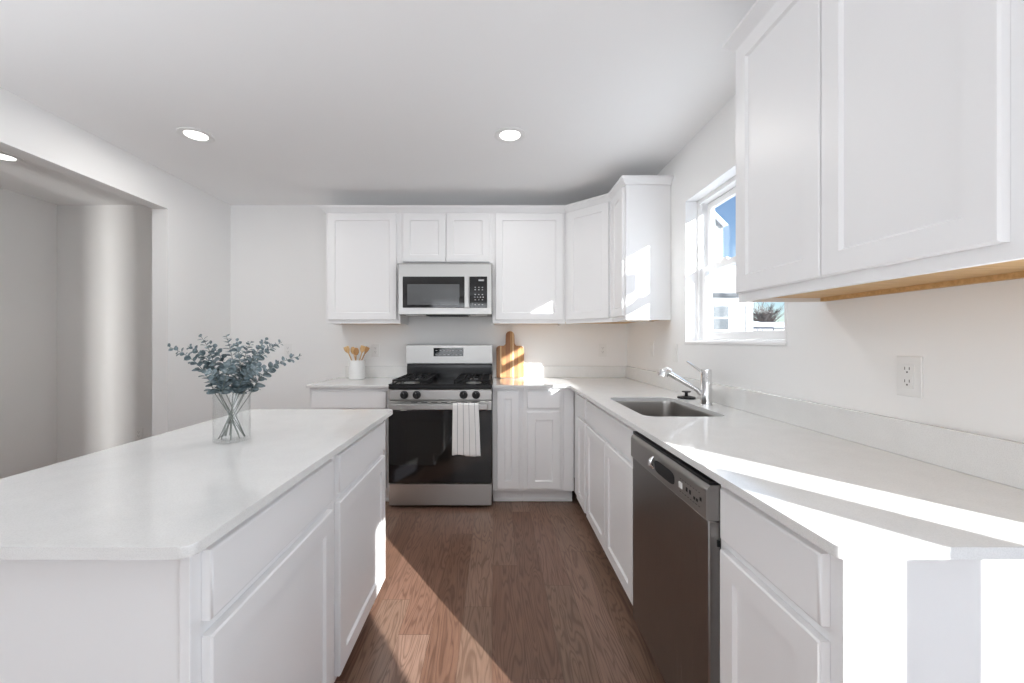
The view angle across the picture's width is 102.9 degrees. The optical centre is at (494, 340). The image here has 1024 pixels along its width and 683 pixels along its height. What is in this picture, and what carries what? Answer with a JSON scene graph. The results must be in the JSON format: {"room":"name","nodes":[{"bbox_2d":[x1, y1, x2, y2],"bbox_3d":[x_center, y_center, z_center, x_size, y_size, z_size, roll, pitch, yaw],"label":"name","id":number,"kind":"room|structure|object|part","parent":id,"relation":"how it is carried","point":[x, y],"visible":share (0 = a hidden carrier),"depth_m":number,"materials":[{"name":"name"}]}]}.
{"room":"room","nodes":[
{"label":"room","id":0,"kind":"room"},
{"bbox_2d":[0,188,56,478],"bbox_3d":[-3.277,0.007,2.725,1.565,2.452,1.890,0,0,0],"label":"wall","id":1,"kind":"structure","parent":0,"point":[28,225],"depth_m":3.45,"materials":[{"name":"white paint"}]},
{"bbox_2d":[0,87,230,435],"bbox_3d":[-2.437,0.007,-0.465,0.116,2.452,8.270,0,0,0],"label":"wall","id":2,"kind":"structure","parent":0,"point":[191,227],"depth_m":2.97,"materials":[{"name":"white paint"}]},
{"bbox_2d":[57,205,626,477],"bbox_3d":[-1.360,0.007,3.735,5.400,2.452,0.130,0,0,0],"label":"wall","id":3,"kind":"structure","parent":0,"point":[104,252],"depth_m":3.67,"materials":[{"name":"white paint"}]},
{"bbox_2d":[135,428,142,440],"bbox_3d":[-3.200,0.843,3.665,0.072,0.116,0.008,0,0,0],"label":"wall outlet","id":4,"kind":"object","parent":3,"relation":"attached to","point":[138,431],"visible":0.97,"depth_m":3.66,"materials":[{"name":"white plastic"}]},
{"bbox_2d":[284,344,291,356],"bbox_3d":[-1.860,0.087,3.665,0.072,0.116,0.008,0,0,0],"label":"wall outlet","id":5,"kind":"object","parent":3,"relation":"attached to","point":[287,347],"visible":0.98,"depth_m":3.66,"materials":[{"name":"white plastic"}]},
{"bbox_2d":[326,213,407,324],"bbox_3d":[-1.087,-0.596,3.506,0.610,0.914,0.323,0,0,0],"label":"upper cabinet","id":6,"kind":"object","parent":3,"relation":"attached to","point":[363,249],"visible":0.93,"depth_m":3.35,"materials":[{"name":"white paint"}]},
{"bbox_2d":[319,175,673,212],"bbox_3d":[-0.102,-1.075,3.268,2.777,0.048,0.579,0,0,15],"label":"crown molding","id":7,"kind":"structure","parent":6,"relation":"attached to","point":[624,180],"depth_m":3.33,"materials":[{"name":"white paint"}]},
{"bbox_2d":[371,344,378,356],"bbox_3d":[-1.075,0.087,3.665,0.072,0.116,0.008,0,0,0],"label":"wall outlet","id":8,"kind":"object","parent":3,"relation":"attached to","point":[374,347],"visible":1,"depth_m":3.66,"materials":[{"name":"white plastic"}]},
{"bbox_2d":[345,366,406,376],"bbox_3d":[-1.062,0.280,3.658,0.556,0.102,0.020,0,0,0],"label":"backsplash","id":9,"kind":"structure","parent":3,"relation":"attached to","point":[370,371],"depth_m":3.65,"materials":[{"name":"white stone"}]},
{"bbox_2d":[400,213,491,262],"bbox_3d":[-0.402,-0.839,3.506,0.758,0.428,0.323,0,0,0],"label":"upper cabinet","id":10,"kind":"object","parent":3,"relation":"attached to","point":[424,237],"visible":0.88,"depth_m":3.35,"materials":[{"name":"white paint"}]},
{"bbox_3d":[-0.581,-0.844,3.355,0.352,0.399,0.020,0,0,0],"label":"door","id":11,"kind":"part","parent":10,"relation":"part of","materials":[{"name":"white paint"}]},
{"bbox_2d":[398,263,491,316],"bbox_3d":[-0.404,-0.412,3.453,0.758,0.420,0.427,0,0,0],"label":"microwave","id":12,"kind":"object","parent":10,"relation":"attached to","point":[424,289],"visible":1,"depth_m":3.27,"materials":[{"name":"silver metal"}]},
{"bbox_3d":[-0.493,-0.388,3.273,0.496,0.251,0.009,0,0,0],"label":"door","id":13,"kind":"part","parent":12,"relation":"part of","materials":[{"name":"black glass"}]},
{"bbox_3d":[-0.226,-0.387,3.259,0.034,0.252,0.039,0,0,0],"label":"handle","id":14,"kind":"part","parent":12,"relation":"part of","materials":[{"name":"silver metal"}]},
{"bbox_3d":[-0.133,-0.388,3.274,0.141,0.251,0.008,0,0,0],"label":"control panel","id":15,"kind":"part","parent":12,"relation":"part of","materials":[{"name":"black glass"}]},
{"bbox_3d":[-0.223,-0.844,3.355,0.353,0.399,0.020,0,0,0],"label":"door","id":16,"kind":"part","parent":10,"relation":"part of","materials":[{"name":"white paint"}]},
{"bbox_2d":[492,213,564,324],"bbox_3d":[0.279,-0.596,3.506,0.601,0.914,0.323,0,0,0],"label":"upper cabinet","id":17,"kind":"object","parent":3,"relation":"attached to","point":[528,249],"visible":1,"depth_m":3.35,"materials":[{"name":"white paint"}]},
{"bbox_2d":[565,201,634,323],"bbox_3d":[0.884,-0.596,3.365,0.607,0.914,0.607,0,0,0],"label":"upper cabinet","id":18,"kind":"object","parent":3,"relation":"attached to","point":[588,229],"visible":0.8,"depth_m":3.20,"materials":[{"name":"white paint"}]},
{"bbox_3d":[0.725,-0.606,3.205,0.375,0.874,0.019,0,0,45],"label":"door","id":19,"kind":"part","parent":18,"relation":"part of","materials":[{"name":"white paint"}]},
{"bbox_3d":[0.739,-0.596,3.219,0.423,0.914,0.019,0,0,45],"label":"frame","id":20,"kind":"part","parent":18,"relation":"part of","materials":[{"name":"white paint"}]},
{"bbox_2d":[599,344,606,356],"bbox_3d":[0.967,0.087,3.665,0.072,0.116,0.008,0,0,0],"label":"wall outlet","id":21,"kind":"object","parent":3,"relation":"attached to","point":[602,347],"visible":1,"depth_m":3.66,"materials":[{"name":"white plastic"}]},
{"bbox_2d":[0,0,755,204],"bbox_3d":[-1.430,-1.269,-0.465,5.540,0.100,8.530,0,0,0],"label":"ceiling","id":22,"kind":"structure","parent":0,"point":[302,102],"depth_m":1.99,"materials":[{"name":"white paint"}]},
{"bbox_2d":[0,152,23,162],"bbox_3d":[-3.260,-1.215,2.700,0.188,0.008,0.188,0,0,0],"label":"recessed light","id":23,"kind":"object","parent":22,"relation":"in","point":[5,157],"visible":0.96,"depth_m":2.73,"materials":[{"name":"white plastic"}]},
{"bbox_2d":[176,127,214,142],"bbox_3d":[-1.773,-1.215,2.420,0.188,0.008,0.188,0,0,0],"label":"recessed light","id":24,"kind":"object","parent":22,"relation":"in","point":[192,134],"visible":1,"depth_m":2.41,"materials":[{"name":"white plastic"}]},
{"bbox_2d":[494,127,525,142],"bbox_3d":[0.089,-1.215,2.420,0.188,0.008,0.188,0,0,0],"label":"recessed light","id":25,"kind":"object","parent":22,"relation":"in","point":[506,134],"visible":1,"depth_m":2.41,"materials":[{"name":"white plastic"}]},
{"bbox_2d":[334,478,665,682],"bbox_3d":[-1.430,1.273,-0.465,5.540,0.080,8.530,0,0,0],"label":"floor","id":26,"kind":"structure","parent":0,"point":[501,591],"depth_m":1.89,"materials":[{"name":"brown wood"}]},
{"bbox_2d":[0,459,332,682],"bbox_3d":[-0.820,0.792,1.014,0.620,0.882,0.609,0,0,0],"label":"base cabinet","id":27,"kind":"object","parent":26,"relation":"on","point":[255,605],"visible":0.69,"depth_m":0.72,"materials":[{"name":"white paint"}]},
{"bbox_2d":[0,409,392,559],"bbox_3d":[-0.835,0.341,1.310,0.694,0.020,1.313,0,0,0],"label":"countertop","id":28,"kind":"structure","parent":27,"relation":"on","point":[172,495],"depth_m":0.92,"materials":[{"name":"white stone"}]},
{"bbox_3d":[-0.871,0.252,1.351,0.108,0.158,0.108,0,0,0],"label":"vase","id":29,"kind":"object","parent":28,"relation":"on","visible":0},
{"bbox_2d":[167,343,244,436],"bbox_3d":[-0.951,0.165,1.335,0.236,0.312,0.061,0,0,0],"label":"stem","id":30,"kind":"object","parent":29,"relation":"in","point":[187,357],"visible":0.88,"depth_m":1.33,"materials":[{"name":"grey"}]},
{"bbox_2d":[187,344,243,431],"bbox_3d":[-0.954,0.166,1.365,0.209,0.310,0.068,0,0,9],"label":"stem","id":31,"kind":"object","parent":29,"relation":"in","point":[202,353],"visible":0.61,"depth_m":1.37,"materials":[{"name":"grey"}]},
{"bbox_2d":[198,334,239,437],"bbox_3d":[-0.901,0.150,1.339,0.119,0.342,0.060,0,0,-25],"label":"stem","id":32,"kind":"object","parent":29,"relation":"in","point":[211,352],"visible":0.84,"depth_m":1.33,"materials":[{"name":"grey"}]},
{"bbox_2d":[208,340,236,439],"bbox_3d":[-0.914,0.160,1.397,0.193,0.321,0.063,0,0,35],"label":"stem","id":33,"kind":"object","parent":29,"relation":"in","point":[214,346],"visible":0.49,"depth_m":1.40,"materials":[{"name":"grey"}]},
{"bbox_2d":[202,368,244,435],"bbox_3d":[-0.872,0.204,1.313,0.099,0.234,0.089,0,0,-14],"label":"stem","id":34,"kind":"object","parent":29,"relation":"in","point":[212,376],"visible":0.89,"depth_m":1.31,"materials":[{"name":"grey"}]},
{"bbox_2d":[215,359,238,433],"bbox_3d":[-0.863,0.189,1.308,0.063,0.263,0.155,0,0,-28],"label":"stem","id":35,"kind":"object","parent":29,"relation":"in","point":[230,365],"visible":0.99,"depth_m":1.30,"materials":[{"name":"grey"}]},
{"bbox_2d":[221,334,238,439],"bbox_3d":[-0.877,0.149,1.354,0.057,0.342,0.082,0,0,13],"label":"stem","id":36,"kind":"object","parent":29,"relation":"in","point":[232,346],"visible":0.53,"depth_m":1.35,"materials":[{"name":"grey"}]},
{"bbox_2d":[218,338,248,438],"bbox_3d":[-0.835,0.156,1.331,0.107,0.328,0.077,0,0,30],"label":"stem","id":37,"kind":"object","parent":29,"relation":"in","point":[238,355],"visible":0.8,"depth_m":1.33,"materials":[{"name":"grey"}]},
{"bbox_2d":[222,341,252,429],"bbox_3d":[-0.855,0.161,1.355,0.100,0.319,0.052,0,0,-38],"label":"stem","id":38,"kind":"object","parent":29,"relation":"in","point":[245,348],"visible":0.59,"depth_m":1.37,"materials":[{"name":"grey"}]},
{"bbox_2d":[224,362,266,435],"bbox_3d":[-0.816,0.193,1.316,0.208,0.254,0.050,0,0,28],"label":"stem","id":39,"kind":"object","parent":29,"relation":"in","point":[250,370],"visible":1,"depth_m":1.31,"materials":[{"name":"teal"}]},
{"bbox_2d":[223,337,268,435],"bbox_3d":[-0.815,0.155,1.343,0.185,0.331,0.053,0,0,25],"label":"stem","id":40,"kind":"object","parent":29,"relation":"in","point":[258,347],"visible":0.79,"depth_m":1.33,"materials":[{"name":"grey"}]},
{"bbox_2d":[226,343,274,434],"bbox_3d":[-0.824,0.164,1.383,0.148,0.313,0.071,0,0,-31],"label":"stem","id":41,"kind":"object","parent":29,"relation":"in","point":[227,388],"visible":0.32,"depth_m":1.38,"materials":[{"name":"grey"}]},
{"bbox_2d":[226,339,282,435],"bbox_3d":[-0.808,0.158,1.352,0.189,0.325,0.062,0,0,-7],"label":"stem","id":42,"kind":"object","parent":29,"relation":"in","point":[260,358],"visible":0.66,"depth_m":1.37,"materials":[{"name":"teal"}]},
{"bbox_2d":[221,353,301,436],"bbox_3d":[-0.773,0.181,1.358,0.274,0.279,0.062,0,0,0],"label":"stem","id":43,"kind":"object","parent":29,"relation":"in","point":[271,366],"visible":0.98,"depth_m":1.35,"materials":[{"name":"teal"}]},
{"bbox_3d":[-0.520,0.442,1.014,0.020,0.129,0.556,0,0,0],"label":"drawer","id":44,"kind":"part","parent":27,"relation":"part of","materials":[{"name":"white paint"}]},
{"bbox_3d":[-0.520,0.821,1.014,0.020,0.575,0.556,0,0,0],"label":"door","id":45,"kind":"part","parent":27,"relation":"part of","materials":[{"name":"white paint"}]},
{"bbox_2d":[310,388,389,500],"bbox_3d":[-1.089,0.792,3.342,0.606,0.882,0.605,0,0,0],"label":"base cabinet","id":46,"kind":"object","parent":26,"relation":"on","point":[320,398],"visible":0.16,"depth_m":3.04,"materials":[{"name":"white paint"}]},
{"bbox_3d":[-1.089,0.442,3.050,0.555,0.129,0.020,0,0,0],"label":"drawer","id":47,"kind":"part","parent":46,"relation":"part of","materials":[{"name":"white paint"}]},
{"bbox_2d":[306,366,406,387],"bbox_3d":[-1.095,0.290,3.345,0.621,0.122,0.646,0,0,0],"label":"countertop","id":48,"kind":"structure","parent":46,"relation":"on","point":[375,376],"depth_m":3.46,"materials":[{"name":"white stone"}]},
{"bbox_2d":[348,360,364,379],"bbox_3d":[-1.185,0.249,3.500,0.136,0.163,0.136,0,0,0],"label":"utensil crock","id":49,"kind":"object","parent":48,"relation":"on","point":[356,368],"visible":0.95,"depth_m":3.44,"materials":[{"name":"white ceramic"}]},
{"bbox_2d":[344,346,351,359],"bbox_3d":[-1.229,0.181,3.494,0.138,0.276,0.011,0,0,-6],"label":"wooden spatula","id":50,"kind":"object","parent":49,"relation":"in","point":[346,349],"visible":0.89,"depth_m":3.49,"materials":[{"name":"brown wood"}]},
{"bbox_3d":[-1.269,0.078,3.490,0.057,0.069,0.008,0,0,-4],"label":"blade","id":51,"kind":"part","parent":50,"relation":"part of","materials":[{"name":"brown wood"}]},
{"bbox_2d":[353,348,358,359],"bbox_3d":[-1.181,0.189,3.474,0.045,0.256,0.021,0,0,23],"label":"wooden spoon","id":52,"kind":"object","parent":49,"relation":"in","point":[356,350],"visible":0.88,"depth_m":3.47,"materials":[{"name":"brown wood"}]},
{"bbox_2d":[353,348,358,354],"bbox_3d":[-1.181,0.093,3.473,0.048,0.063,0.010,0,0,0],"label":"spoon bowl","id":53,"kind":"object","parent":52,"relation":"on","point":[356,350],"depth_m":3.47,"materials":[{"name":"brown wood"}]},
{"bbox_2d":[359,345,365,359],"bbox_3d":[-1.159,0.179,3.511,0.102,0.278,0.011,0,0,-2],"label":"wooden spatula","id":54,"kind":"object","parent":49,"relation":"in","point":[362,348],"visible":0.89,"depth_m":3.51,"materials":[{"name":"brown wood"}]},
{"bbox_3d":[-1.135,0.074,3.512,0.055,0.068,0.007,0,0,0],"label":"blade","id":55,"kind":"part","parent":54,"relation":"part of","materials":[{"name":"brown wood"}]},
{"bbox_2d":[361,346,369,359],"bbox_3d":[-1.147,0.184,3.500,0.146,0.270,0.011,0,0,0],"label":"wooden spoon","id":56,"kind":"object","parent":49,"relation":"in","point":[366,347],"visible":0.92,"depth_m":3.50,"materials":[{"name":"brown wood"}]},
{"bbox_3d":[-0.951,0.821,3.050,0.277,0.575,0.020,0,0,0],"label":"door","id":57,"kind":"part","parent":46,"relation":"part of","materials":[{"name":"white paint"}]},
{"bbox_2d":[331,421,384,682],"bbox_3d":[-0.820,0.792,1.623,0.620,0.882,0.608,0,0,0],"label":"base cabinet","id":58,"kind":"object","parent":26,"relation":"on","point":[358,502],"visible":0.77,"depth_m":1.52,"materials":[{"name":"white paint"}]},
{"bbox_3d":[-0.520,0.442,1.623,0.020,0.129,0.556,0,0,0],"label":"drawer","id":59,"kind":"part","parent":58,"relation":"part of","materials":[{"name":"white paint"}]},
{"bbox_2d":[388,345,492,505],"bbox_3d":[-0.402,0.635,3.285,0.759,1.195,0.711,0,0,0],"label":"gas range","id":60,"kind":"object","parent":26,"relation":"on","point":[423,469],"visible":0.99,"depth_m":2.99,"materials":[{"name":"silver metal"}]},
{"bbox_3d":[-0.664,0.398,2.970,0.060,0.060,0.036,0,0,0],"label":"knob","id":61,"kind":"part","parent":60,"relation":"part of","materials":[{"name":"black plastic"}]},
{"bbox_3d":[-0.573,0.398,2.970,0.060,0.060,0.036,0,0,0],"label":"knob","id":62,"kind":"part","parent":60,"relation":"part of","materials":[{"name":"black plastic"}]},
{"bbox_3d":[-0.402,0.478,2.955,0.699,0.042,0.050,0,0,0],"label":"handle","id":63,"kind":"part","parent":60,"relation":"part of","materials":[{"name":"silver metal"}]},
{"bbox_3d":[-0.402,0.776,3.001,0.755,0.534,0.042,0,0,0],"label":"oven door","id":64,"kind":"part","parent":60,"relation":"part of","materials":[{"name":"black glass"}]},
{"bbox_3d":[-0.402,0.477,3.001,0.755,0.064,0.042,0,0,0],"label":"door trim","id":65,"kind":"part","parent":60,"relation":"part of","materials":[{"name":"silver metal"}]},
{"bbox_3d":[-0.402,1.131,3.007,0.755,0.161,0.030,0,0,0],"label":"storage drawer","id":66,"kind":"part","parent":60,"relation":"part of","materials":[{"name":"silver metal"}]},
{"bbox_2d":[388,374,492,388],"bbox_3d":[-0.402,0.324,3.293,0.759,0.066,0.614,0,0,0],"label":"cooktop","id":67,"kind":"object","parent":60,"relation":"in","point":[408,381],"depth_m":3.04,"materials":[{"name":"black metal"}]},
{"bbox_3d":[-0.402,0.398,3.005,0.755,0.076,0.034,0,0,0],"label":"control panel","id":68,"kind":"part","parent":60,"relation":"part of","materials":[{"name":"silver metal"}]},
{"bbox_2d":[390,379,492,476],"bbox_3d":[-0.402,0.768,3.331,0.759,0.870,0.618,0,0,0],"label":"oven","id":69,"kind":"object","parent":60,"relation":"in","point":[433,381],"depth_m":3.11,"materials":[{"name":"silver metal"}]},
{"bbox_3d":[-0.402,0.121,3.614,0.755,0.166,0.055,0,0,0],"label":"backguard panel","id":70,"kind":"part","parent":60,"relation":"part of","materials":[{"name":"silver metal"}]},
{"bbox_3d":[-0.230,0.398,2.970,0.060,0.060,0.036,0,0,0],"label":"knob","id":71,"kind":"part","parent":60,"relation":"part of","materials":[{"name":"black plastic"}]},
{"bbox_2d":[452,403,480,456],"bbox_3d":[-0.205,0.639,2.932,0.205,0.381,0.041,0,0,0],"label":"dish towel","id":72,"kind":"object","parent":60,"relation":"hanging from","point":[465,418],"visible":1,"depth_m":2.92,"materials":[{"name":"fabric"}]},
{"bbox_3d":[-0.139,0.398,2.970,0.060,0.060,0.036,0,0,0],"label":"knob","id":73,"kind":"part","parent":60,"relation":"part of","materials":[{"name":"black plastic"}]},
{"bbox_2d":[493,388,522,500],"bbox_3d":[0.096,0.792,3.342,0.227,0.882,0.605,0,0,0],"label":"base cabinet","id":74,"kind":"object","parent":26,"relation":"on","point":[507,402],"visible":0.88,"depth_m":3.05,"materials":[{"name":"white paint"}]},
{"bbox_3d":[0.097,0.743,3.050,0.166,0.731,0.020,0,0,0],"label":"door","id":75,"kind":"part","parent":74,"relation":"part of","materials":[{"name":"white paint"}]},
{"bbox_2d":[522,388,573,500],"bbox_3d":[0.402,0.792,3.342,0.382,0.882,0.605,0,0,0],"label":"base cabinet","id":76,"kind":"object","parent":26,"relation":"on","point":[548,413],"visible":0.81,"depth_m":3.05,"materials":[{"name":"white paint"}]},
{"bbox_3d":[0.363,0.442,3.050,0.247,0.129,0.020,0,0,0],"label":"drawer","id":77,"kind":"part","parent":76,"relation":"part of","materials":[{"name":"white paint"}]},
{"bbox_3d":[0.363,0.821,3.050,0.247,0.575,0.020,0,0,0],"label":"door","id":78,"kind":"part","parent":76,"relation":"part of","materials":[{"name":"white paint"}]},
{"bbox_2d":[575,392,578,494],"bbox_3d":[0.643,0.792,2.967,0.100,0.882,0.143,0,0,0],"label":"cabinet filler","id":79,"kind":"object","parent":26,"relation":"on","point":[576,393],"visible":0.14,"depth_m":2.97,"materials":[{"name":"white paint"}]},
{"bbox_2d":[577,394,587,512],"bbox_3d":[0.875,0.792,2.743,0.605,0.882,0.304,0,0,0],"label":"base cabinet","id":80,"kind":"object","parent":26,"relation":"on","point":[582,423],"visible":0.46,"depth_m":2.73,"materials":[{"name":"white paint"}]},
{"bbox_3d":[0.583,0.442,2.743,0.020,0.129,0.251,0,0,0],"label":"drawer","id":81,"kind":"part","parent":80,"relation":"part of","materials":[{"name":"white paint"}]},
{"bbox_2d":[586,400,635,604],"bbox_3d":[0.875,0.792,2.133,0.605,0.882,0.913,0,0,0],"label":"base cabinet","id":82,"kind":"object","parent":26,"relation":"on","point":[609,460],"visible":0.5,"depth_m":2.02,"materials":[{"name":"white paint"}]},
{"bbox_3d":[0.583,0.821,2.349,0.020,0.575,0.427,0,0,0],"label":"door","id":83,"kind":"part","parent":82,"relation":"part of","materials":[{"name":"white paint"}]},
{"bbox_3d":[0.583,0.442,2.133,0.020,0.129,0.860,0,0,0],"label":"drawer","id":84,"kind":"part","parent":82,"relation":"part of","materials":[{"name":"white paint"}]},
{"bbox_3d":[0.583,0.821,1.917,0.020,0.575,0.427,0,0,0],"label":"door","id":85,"kind":"part","parent":82,"relation":"part of","materials":[{"name":"white paint"}]},
{"bbox_2d":[492,366,1023,559],"bbox_3d":[0.585,0.290,2.160,1.207,0.122,3.015,0,0,0],"label":"countertop","id":86,"kind":"structure","parent":82,"relation":"on","point":[854,484],"depth_m":1.04,"materials":[{"name":"white stone"}]},
{"bbox_2d":[496,331,523,377],"bbox_3d":[0.134,0.123,3.617,0.244,0.410,0.079,0,0,0],"label":"cutting board","id":87,"kind":"object","parent":86,"relation":"on","point":[509,357],"visible":1,"depth_m":3.60,"materials":[{"name":"brown wood"}]},
{"bbox_2d":[616,401,715,416],"bbox_3d":[0.838,0.457,2.072,0.401,0.212,0.631,0,0,0],"label":"sink","id":88,"kind":"object","parent":86,"relation":"in","point":[647,408],"visible":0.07,"depth_m":2.37,"materials":[{"name":"silver metal"}]},
{"bbox_2d":[658,361,712,405],"bbox_3d":[0.985,0.217,2.116,0.261,0.227,0.060,0,0,15],"label":"faucet","id":89,"kind":"object","parent":86,"relation":"on","point":[705,392],"visible":1,"depth_m":2.08,"materials":[{"name":"silver metal"}]},
{"bbox_3d":[0.988,0.224,2.114,0.179,0.134,0.029,0,0,18],"label":"spout","id":90,"kind":"part","parent":89,"relation":"part of","materials":[{"name":"silver metal"}]},
{"bbox_3d":[1.027,0.135,2.090,0.094,0.063,0.016,0,0,0],"label":"lever","id":91,"kind":"part","parent":89,"relation":"part of","materials":[{"name":"silver metal"}]},
{"bbox_2d":[677,391,695,398],"bbox_3d":[1.095,0.310,2.335,0.098,0.041,0.098,0,0,0],"label":"stopper","id":92,"kind":"object","parent":86,"relation":"on","point":[685,396],"visible":1,"depth_m":2.32,"materials":[{"name":"black plastic"}]},
{"bbox_2d":[631,431,720,682],"bbox_3d":[0.844,0.797,1.373,0.612,0.872,0.600,0,0,0],"label":"dishwasher","id":93,"kind":"object","parent":26,"relation":"on","point":[677,540],"visible":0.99,"depth_m":1.27,"materials":[{"name":"grey metal"}]},
{"bbox_2d":[720,485,1023,682],"bbox_3d":[0.875,0.792,0.883,0.605,0.882,0.377,0,0,0],"label":"base cabinet","id":94,"kind":"object","parent":26,"relation":"on","point":[792,610],"visible":0.68,"depth_m":0.69,"materials":[{"name":"white paint"}]},
{"bbox_3d":[0.583,0.442,0.882,0.020,0.129,0.322,0,0,0],"label":"drawer","id":95,"kind":"part","parent":94,"relation":"part of","materials":[{"name":"white paint"}]},
{"bbox_3d":[0.583,0.821,0.882,0.020,0.575,0.322,0,0,0],"label":"door","id":96,"kind":"part","parent":94,"relation":"part of","materials":[{"name":"white paint"}]},
{"bbox_2d":[627,94,1023,442],"bbox_3d":[1.265,0.007,-0.465,0.150,2.452,8.270,0,0,0],"label":"wall","id":97,"kind":"structure","parent":0,"point":[969,339],"depth_m":1.30,"materials":[{"name":"white paint"}]},
{"bbox_2d":[611,185,670,321],"bbox_3d":[1.026,-0.596,2.908,0.323,0.914,0.304,0,0,0],"label":"upper cabinet","id":98,"kind":"object","parent":97,"relation":"attached to","point":[640,214],"visible":1,"depth_m":2.76,"materials":[{"name":"white paint"}]},
{"bbox_3d":[0.875,-0.606,2.908,0.020,0.874,0.261,0,0,0],"label":"door","id":99,"kind":"part","parent":98,"relation":"part of","materials":[{"name":"white paint"}]},
{"bbox_2d":[650,342,653,356],"bbox_3d":[1.185,0.068,3.090,0.010,0.116,0.072,0,0,0],"label":"light switch","id":100,"kind":"object","parent":97,"relation":"attached to","point":[651,343],"visible":1,"depth_m":3.07,"materials":[{"name":"white plastic"}]},
{"bbox_2d":[672,344,677,361],"bbox_3d":[1.185,0.083,2.690,0.010,0.116,0.072,0,0,0],"label":"light switch","id":101,"kind":"object","parent":97,"relation":"attached to","point":[674,346],"visible":1,"depth_m":2.68,"materials":[{"name":"white plastic"}]},
{"bbox_2d":[684,163,786,345],"bbox_3d":[1.223,-0.428,2.109,0.078,0.901,0.896,0,0,0],"label":"trim","id":102,"kind":"structure","parent":97,"relation":"attached to","point":[690,204],"depth_m":2.54,"materials":[{"name":"white paint"}]},
{"bbox_2d":[697,176,783,341],"bbox_3d":[1.304,-0.429,2.109,0.083,0.895,0.892,0,0,0],"label":"window","id":103,"kind":"structure","parent":97,"relation":"in","point":[706,265],"depth_m":2.48,"materials":[{"name":"white paint"}]},
{"bbox_3d":[1.325,-0.627,2.109,0.026,0.426,0.820,0,0,0],"label":"sash","id":104,"kind":"part","parent":103,"relation":"part of","materials":[{"name":"white paint"}]},
{"bbox_3d":[1.294,-0.228,2.109,0.027,0.445,0.820,0,0,0],"label":"sash","id":105,"kind":"part","parent":103,"relation":"part of","materials":[{"name":"white paint"}]},
{"bbox_2d":[493,366,1023,489],"bbox_3d":[0.585,0.280,2.162,1.207,0.102,3.013,0,0,0],"label":"backsplash","id":106,"kind":"structure","parent":97,"relation":"attached to","point":[999,460],"depth_m":1.27,"materials":[{"name":"white stone"}]},
{"bbox_2d":[736,0,1023,301],"bbox_3d":[1.026,-0.596,1.069,0.323,0.914,0.826,0,0,0],"label":"upper cabinet","id":107,"kind":"object","parent":97,"relation":"attached to","point":[880,143],"visible":1,"depth_m":0.95,"materials":[{"name":"white paint"}]},
{"bbox_2d":[722,0,777,52],"bbox_3d":[1.016,-1.075,1.069,0.343,0.048,0.907,0,0,0],"label":"crown molding","id":108,"kind":"structure","parent":107,"relation":"attached to","point":[757,12],"depth_m":1.38,"materials":[{"name":"white paint"}]},
{"bbox_3d":[0.875,-0.606,1.280,0.020,0.874,0.381,0,0,0],"label":"door","id":109,"kind":"part","parent":107,"relation":"part of","materials":[{"name":"white paint"}]},
{"bbox_3d":[0.875,-0.606,0.892,0.020,0.874,0.385,0,0,0],"label":"door","id":110,"kind":"part","parent":107,"relation":"part of","materials":[{"name":"white paint"}]},
{"bbox_2d":[897,356,922,397],"bbox_3d":[1.185,0.103,1.170,0.008,0.116,0.072,0,0,0],"label":"wall outlet","id":111,"kind":"object","parent":97,"relation":"attached to","point":[909,368],"visible":1,"depth_m":1.16,"materials":[{"name":"white plastic"}]},
{"label":"outside","id":112,"kind":"structure","parent":0,"visible":0},
{"bbox_3d":[70.800,1.808,50.000,138.400,0.050,220.000,0,0,0],"label":"ground","id":113,"kind":"structure","parent":112,"visible":0},
{"bbox_2d":[712,212,752,332],"bbox_3d":[6.966,-2.428,16.425,3.980,8.423,5.550,0,0,0],"label":"neighbor house","id":114,"kind":"structure","parent":113,"relation":"on","point":[729,314],"depth_m":14.00,"materials":[{"name":"white"}]},
{"bbox_3d":[7.709,-0.781,13.915,0.525,0.806,0.009,0,0,0],"label":"pane","id":115,"kind":"part","parent":114,"relation":"part of","materials":[{"name":"clear glass"}]},
{"bbox_3d":[8.724,0.077,13.985,0.223,3.413,0.029,0,0,0],"label":"corner post","id":116,"kind":"part","parent":114,"relation":"part of","materials":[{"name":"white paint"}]},
{"bbox_2d":[753,302,774,321],"bbox_3d":[59.964,-3.595,91.650,6.702,10.773,6.781,0,0,0],"label":"bare tree","id":117,"kind":"object","parent":113,"relation":"on","point":[765,315],"visible":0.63,"depth_m":91.36,"materials":[{"name":"grey plant"}]},
{"bbox_2d":[753,321,776,339],"bbox_3d":[38.027,-0.566,62.000,3.785,4.697,9.000,0,0,0],"label":"house","id":118,"kind":"structure","parent":113,"relation":"on","point":[757,326],"depth_m":58.00,"materials":[{"name":"grey"}]},
{"bbox_2d":[755,303,782,321],"bbox_3d":[66.997,-4.423,100.184,8.423,12.428,7.924,0,0,0],"label":"bare tree","id":119,"kind":"object","parent":113,"relation":"on","point":[777,311],"visible":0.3,"depth_m":99.22,"materials":[{"name":"grey plant"}]},
{"bbox_2d":[762,322,783,339],"bbox_3d":[47.235,-0.686,70.000,5.006,4.937,9.000,0,0,0],"label":"house","id":120,"kind":"structure","parent":113,"relation":"on","point":[780,325],"depth_m":67.06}
]}

